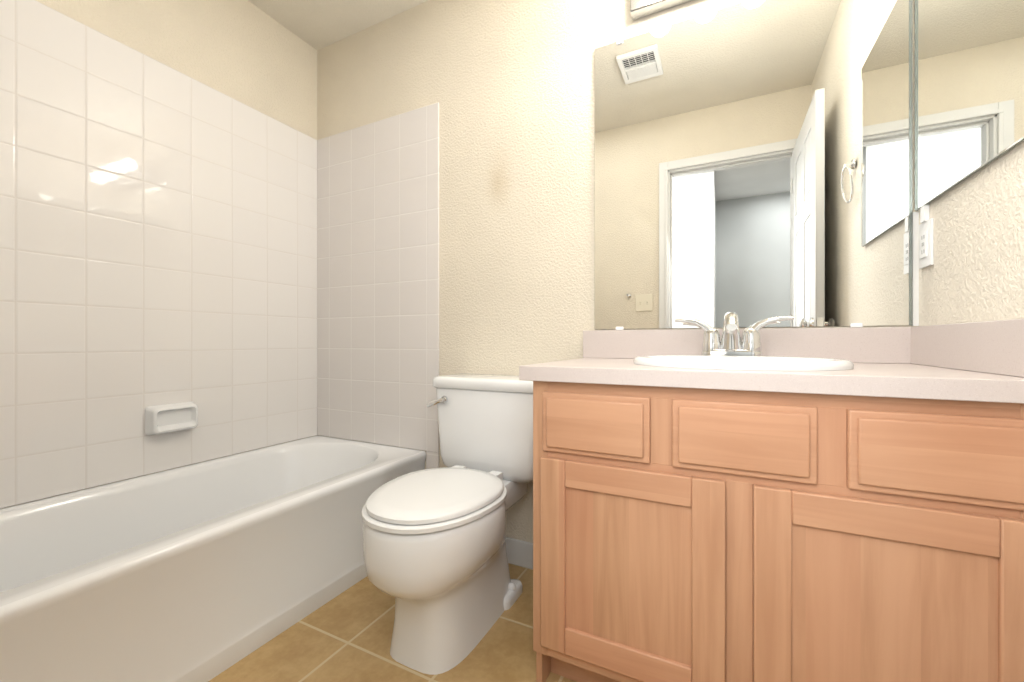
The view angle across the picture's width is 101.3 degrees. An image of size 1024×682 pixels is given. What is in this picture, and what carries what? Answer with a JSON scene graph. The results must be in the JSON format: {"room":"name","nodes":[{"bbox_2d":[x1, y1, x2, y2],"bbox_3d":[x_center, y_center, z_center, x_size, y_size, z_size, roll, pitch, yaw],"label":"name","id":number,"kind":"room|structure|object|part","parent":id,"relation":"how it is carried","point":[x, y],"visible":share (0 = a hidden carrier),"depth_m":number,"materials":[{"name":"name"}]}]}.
{"room":"bathroom","nodes":[
{"label":"bathroom","id":0,"kind":"room"},
{"bbox_2d":[1,0,316,508],"bbox_3d":[-1.445,-0.316,1.493,0.120,2.420,1.650,0,0,27],"label":"wall","id":1,"kind":"structure","parent":0,"point":[248,53],"depth_m":1.79,"materials":[{"name":"paint"}]},
{"bbox_2d":[0,0,316,508],"bbox_3d":[-1.361,-0.280,1.518,0.008,1.543,1.528,0,0,27],"label":"tile","id":2,"kind":"structure","parent":1,"relation":"attached to","point":[158,232],"depth_m":1.51,"materials":[{"name":"white tile"}]},
{"bbox_2d":[145,401,197,434],"bbox_3d":[-1.288,0.294,1.599,0.049,0.108,0.160,0,0,27],"label":"soap dish","id":3,"kind":"object","parent":2,"relation":"attached to","point":[165,418],"visible":0.98,"depth_m":1.58,"materials":[{"name":"white ceramic"}]},
{"bbox_2d":[248,0,427,49],"bbox_3d":[-0.301,-1.576,0.989,2.618,0.100,1.770,0,0,27],"label":"ceiling","id":4,"kind":"structure","parent":0,"point":[318,24],"depth_m":1.96,"materials":[{"name":"paint"}]},
{"bbox_2d":[208,563,575,681],"bbox_3d":[-0.301,0.944,0.989,2.618,0.100,1.770,0,0,27],"label":"floor","id":5,"kind":"structure","parent":0,"point":[345,636],"depth_m":1.21,"materials":[{"name":"tile"}]},
{"bbox_2d":[0,435,425,681],"bbox_3d":[-1.043,0.694,1.359,0.711,0.400,1.522,0,0,27],"label":"bathtub","id":6,"kind":"object","parent":5,"relation":"on","point":[207,571],"visible":1,"depth_m":1.23,"materials":[{"name":"white ceramic"}]},
{"bbox_2d":[362,373,532,674],"bbox_3d":[-0.172,0.514,1.373,0.463,0.759,0.714,0,0,27],"label":"toilet","id":7,"kind":"object","parent":5,"relation":"on","point":[435,555],"visible":0.96,"depth_m":1.20,"materials":[{"name":"white ceramic"}]},
{"bbox_3d":[-0.223,0.458,1.266,0.380,0.042,0.475,0,0,27],"label":"seat","id":8,"kind":"part","parent":7,"relation":"part of","materials":[{"name":"white plastic"}]},
{"bbox_3d":[-0.282,0.228,1.575,0.085,0.046,0.025,0,0,27],"label":"handle","id":9,"kind":"part","parent":7,"relation":"part of","materials":[{"name":"silver metal"}]},
{"bbox_2d":[519,311,1023,681],"bbox_3d":[0.559,0.405,1.096,0.930,0.978,0.560,0,0,27],"label":"bathroom vanity","id":10,"kind":"object","parent":5,"relation":"on","point":[730,501],"visible":1,"depth_m":0.84,"materials":[{"name":"brown wood"}]},
{"bbox_2d":[519,316,1023,405],"bbox_3d":[0.559,0.030,1.096,0.930,0.136,0.560,0,0,27],"label":"countertop","id":11,"kind":"structure","parent":10,"relation":"on","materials":[{"name":"laminate"}]},
{"bbox_2d":[674,311,794,356],"bbox_3d":[0.617,-0.021,1.181,0.303,0.126,0.132,0,0,27],"label":"faucet","id":12,"kind":"object","parent":11,"relation":"on","point":[731,344],"depth_m":1.19,"materials":[{"name":"silver metal"}]},
{"bbox_2d":[633,355,854,423],"bbox_3d":[0.563,0.121,1.073,0.488,0.158,0.402,0,0,27],"label":"sink","id":13,"kind":"object","parent":11,"relation":"in","point":[699,362],"depth_m":0.92,"materials":[{"name":"white ceramic"}]},
{"bbox_3d":[0.464,0.523,0.854,0.872,0.468,0.018,0,0,27],"label":"door","id":14,"kind":"part","parent":10,"relation":"part of","materials":[{"name":"brown wood"}]},
{"bbox_3d":[0.465,0.200,0.854,0.870,0.148,0.018,0,0,27],"label":"drawer","id":15,"kind":"part","parent":10,"relation":"part of","materials":[{"name":"brown wood"}]},
{"bbox_2d":[317,0,917,542],"bbox_3d":[0.068,-0.316,1.727,2.618,2.420,0.120,0,0,27],"label":"wall","id":16,"kind":"structure","parent":0,"point":[507,86],"depth_m":1.71,"materials":[{"name":"paint"}]},
{"bbox_2d":[317,102,438,452],"bbox_3d":[-0.669,-0.280,2.023,0.776,1.543,0.008,0,0,27],"label":"tile","id":17,"kind":"structure","parent":16,"relation":"attached to","point":[377,277],"depth_m":2.00,"materials":[{"name":"white tile"}]},
{"bbox_2d":[426,451,438,468],"bbox_3d":[-0.352,0.693,1.865,0.067,0.402,0.008,0,0,27],"label":"tile","id":18,"kind":"structure","parent":16,"relation":"attached to","point":[432,459],"depth_m":1.86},
{"bbox_2d":[505,537,532,568],"bbox_3d":[-0.018,0.844,1.695,0.679,0.100,0.012,0,0,27],"label":"baseboard","id":19,"kind":"structure","parent":16,"relation":"attached to","point":[519,552],"depth_m":1.67,"materials":[{"name":"white"}]},
{"bbox_2d":[630,0,693,19],"bbox_3d":[0.659,-1.183,1.265,0.610,0.115,0.173,0,0,27],"label":"sconce","id":20,"kind":"object","parent":16,"relation":"attached to","point":[639,9],"visible":1,"depth_m":1.42,"materials":[{"name":"silver metal"}]},
{"bbox_2d":[595,0,911,329],"bbox_3d":[0.696,-0.561,1.339,0.878,1.045,0.011,0,0,27],"label":"wall mirror","id":21,"kind":"object","parent":16,"relation":"attached to","point":[753,162],"visible":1,"depth_m":1.30,"materials":[{"name":"clear glass"}]},
{"bbox_2d":[912,211,918,325],"bbox_3d":[1.097,-0.196,1.142,0.012,0.310,0.006,0,0,27],"label":"trim","id":22,"kind":"structure","parent":16,"relation":"attached to","point":[915,268],"depth_m":1.14,"materials":[{"name":"white"}]},
{"bbox_2d":[918,141,1023,325],"bbox_3d":[0.790,-0.316,0.377,0.120,2.420,1.650,0,0,27],"label":"wall","id":23,"kind":"structure","parent":0,"point":[974,272],"depth_m":0.87,"materials":[{"name":"paint"}]},
{"bbox_2d":[919,205,933,268],"bbox_3d":[1.073,-0.272,1.091,0.010,0.158,0.070,0,0,27],"label":"outlet","id":24,"kind":"object","parent":23,"relation":"attached to","point":[926,242],"visible":1,"depth_m":1.08,"materials":[{"name":"white plastic"}]},
{"bbox_2d":[914,0,1023,210],"bbox_3d":[0.987,-0.683,0.923,0.009,0.665,0.473,0,0,27],"label":"medicine cabinet mirror","id":25,"kind":"object","parent":23,"relation":"attached to","point":[968,88],"visible":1,"depth_m":0.90,"materials":[{"name":"clear glass"}]}
]}

